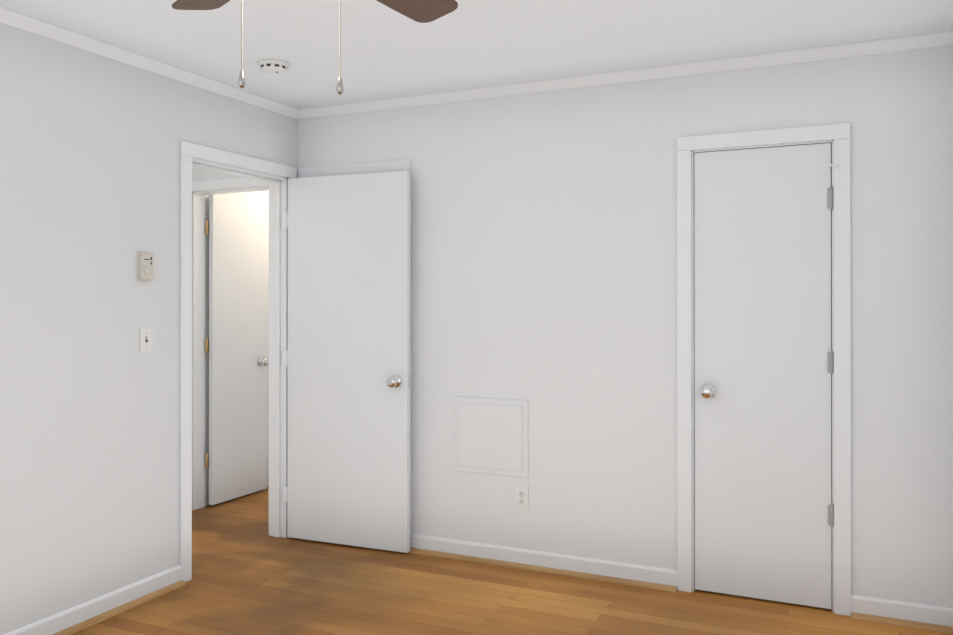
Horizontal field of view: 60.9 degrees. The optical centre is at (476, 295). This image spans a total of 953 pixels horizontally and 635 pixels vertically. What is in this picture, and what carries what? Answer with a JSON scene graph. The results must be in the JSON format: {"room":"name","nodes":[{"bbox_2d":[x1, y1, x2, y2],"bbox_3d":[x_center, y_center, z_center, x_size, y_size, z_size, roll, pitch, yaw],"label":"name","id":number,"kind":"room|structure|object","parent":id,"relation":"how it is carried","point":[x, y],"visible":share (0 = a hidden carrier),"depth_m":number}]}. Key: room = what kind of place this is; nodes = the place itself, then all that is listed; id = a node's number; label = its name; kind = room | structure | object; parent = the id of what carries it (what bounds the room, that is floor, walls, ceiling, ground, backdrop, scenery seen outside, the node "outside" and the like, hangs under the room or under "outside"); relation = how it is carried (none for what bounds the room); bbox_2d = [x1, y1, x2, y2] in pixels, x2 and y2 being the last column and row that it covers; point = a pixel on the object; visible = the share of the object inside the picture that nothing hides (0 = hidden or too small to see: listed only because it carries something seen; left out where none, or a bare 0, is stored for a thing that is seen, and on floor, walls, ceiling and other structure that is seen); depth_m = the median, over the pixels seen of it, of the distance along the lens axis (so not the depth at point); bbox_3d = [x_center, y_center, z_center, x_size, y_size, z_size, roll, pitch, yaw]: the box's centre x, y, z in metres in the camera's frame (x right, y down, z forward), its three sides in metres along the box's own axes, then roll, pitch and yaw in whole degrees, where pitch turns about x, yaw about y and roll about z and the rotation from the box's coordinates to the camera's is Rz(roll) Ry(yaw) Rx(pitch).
{"room":"empty bedroom","nodes":[
{"label":"empty bedroom","id":0,"kind":"room"},
{"bbox_2d":[0,23,297,634],"bbox_3d":[-2.187,0.148,3.575,1.170,2.440,6.440,0,0,25],"label":"wall","id":1,"kind":"structure","parent":0,"point":[89,391],"depth_m":3.41},
{"bbox_2d":[3,565,180,634],"bbox_3d":[-2.177,1.317,2.178,0.013,0.090,3.678,0,0,25],"label":"baseboard","id":2,"kind":"structure","parent":1,"relation":"attached to","point":[96,606],"depth_m":3.43},
{"bbox_2d":[52,580,185,634],"bbox_3d":[-2.157,1.353,2.169,0.032,0.019,3.678,0,0,25],"label":"trim","id":3,"kind":"structure","parent":1,"relation":"attached to","point":[85,624],"depth_m":3.50},
{"bbox_2d":[137,252,153,280],"bbox_3d":[-1.489,-0.132,3.656,0.031,0.132,0.080,0,0,25],"label":"thermostat","id":4,"kind":"object","parent":1,"relation":"attached to","point":[145,266],"visible":1,"depth_m":3.64},
{"bbox_2d":[140,327,152,352],"bbox_3d":[-1.493,0.198,3.667,0.014,0.114,0.070,0,0,25],"label":"light switch","id":5,"kind":"object","parent":1,"relation":"attached to","point":[146,339],"visible":1,"depth_m":3.67},
{"bbox_2d":[0,6,299,119],"bbox_3d":[-1.975,-1.052,2.596,0.038,0.048,4.590,0,0,25],"label":"crown molding","id":6,"kind":"structure","parent":1,"relation":"attached to","point":[12,18],"depth_m":3.59},
{"bbox_2d":[205,195,268,504],"bbox_3d":[-1.599,0.352,5.489,0.121,2.021,0.546,0,0,25],"label":"hall door","id":7,"kind":"structure","parent":1,"relation":"in","point":[236,349],"depth_m":5.47},
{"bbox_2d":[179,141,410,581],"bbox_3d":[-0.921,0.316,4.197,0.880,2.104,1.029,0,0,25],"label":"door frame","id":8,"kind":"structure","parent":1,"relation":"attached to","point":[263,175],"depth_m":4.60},
{"bbox_2d":[283,171,410,552],"bbox_3d":[-0.720,0.348,4.427,0.783,2.021,0.101,0,0,25],"label":"entry door","id":9,"kind":"structure","parent":1,"relation":"in","point":[346,357],"depth_m":4.41},
{"bbox_2d":[0,0,952,108],"bbox_3d":[-0.672,-1.135,2.817,4.920,0.120,6.320,0,0,25],"label":"ceiling","id":10,"kind":"structure","parent":0,"point":[386,52],"depth_m":3.34},
{"bbox_2d":[257,59,288,74],"bbox_3d":[-0.937,-1.050,3.737,0.144,0.043,0.144,0,0,25],"label":"smoke detector","id":11,"kind":"object","parent":10,"relation":"attached to","point":[273,66],"visible":0.98,"depth_m":3.70},
{"bbox_2d":[172,0,457,94],"bbox_3d":[-0.428,-0.788,2.031,1.280,0.581,1.269,0,0,25],"label":"ceiling fan","id":12,"kind":"object","parent":10,"relation":"hanging from","point":[422,11],"visible":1,"depth_m":2.48},
{"bbox_2d":[72,486,952,634],"bbox_3d":[-0.786,1.440,2.860,4.670,0.150,6.320,0,0,25],"label":"floor","id":13,"kind":"structure","parent":0,"point":[250,576],"depth_m":3.62},
{"bbox_2d":[298,46,952,607],"bbox_3d":[0.500,0.149,4.045,3.320,2.440,0.120,0,0,25],"label":"wall","id":14,"kind":"structure","parent":0,"point":[544,254],"depth_m":3.89},
{"bbox_2d":[454,396,527,477],"bbox_3d":[0.070,0.723,4.169,0.417,0.390,0.010,0,0,25],"label":"access hatch","id":15,"kind":"object","parent":14,"relation":"attached to","point":[490,435],"visible":1,"depth_m":4.16},
{"bbox_2d":[515,485,527,508],"bbox_3d":[0.229,1.020,4.096,0.070,0.114,0.007,0,0,25],"label":"electrical outlet","id":16,"kind":"object","parent":14,"relation":"attached to","point":[521,497],"visible":1,"depth_m":4.09},
{"bbox_2d":[408,547,676,592],"bbox_3d":[0.280,1.360,4.044,1.422,0.019,0.032,0,0,25],"label":"trim","id":17,"kind":"structure","parent":14,"relation":"attached to","point":[615,580],"depth_m":4.00},
{"bbox_2d":[410,533,676,585],"bbox_3d":[0.289,1.324,4.065,1.422,0.090,0.013,0,0,25],"label":"baseboard","id":18,"kind":"structure","parent":14,"relation":"attached to","point":[482,550],"depth_m":4.03},
{"bbox_2d":[300,32,947,118],"bbox_3d":[0.472,-1.047,3.976,3.210,0.048,0.038,0,0,25],"label":"crown molding","id":19,"kind":"structure","parent":14,"relation":"attached to","point":[933,40],"depth_m":3.81},
{"bbox_2d":[677,123,850,615],"bbox_3d":[1.292,0.314,3.671,0.732,2.104,0.133,0,0,25],"label":"door frame","id":20,"kind":"structure","parent":14,"relation":"attached to","point":[838,135],"depth_m":3.55},
{"bbox_2d":[694,143,839,608],"bbox_3d":[1.282,0.350,3.608,0.618,2.030,0.102,0,0,25],"label":"closet door","id":21,"kind":"structure","parent":14,"relation":"in","point":[763,373],"depth_m":3.62},
{"bbox_2d":[851,612,949,633],"bbox_3d":[1.753,1.357,3.373,0.350,0.019,0.045,0,0,25],"label":"trim","id":22,"kind":"structure","parent":14,"relation":"attached to","point":[856,616],"depth_m":3.36},
{"bbox_2d":[851,594,952,626],"bbox_3d":[1.782,1.322,3.378,0.397,0.090,0.013,0,0,25],"label":"baseboard","id":23,"kind":"structure","parent":14,"relation":"attached to","point":[938,615],"depth_m":3.37}
]}

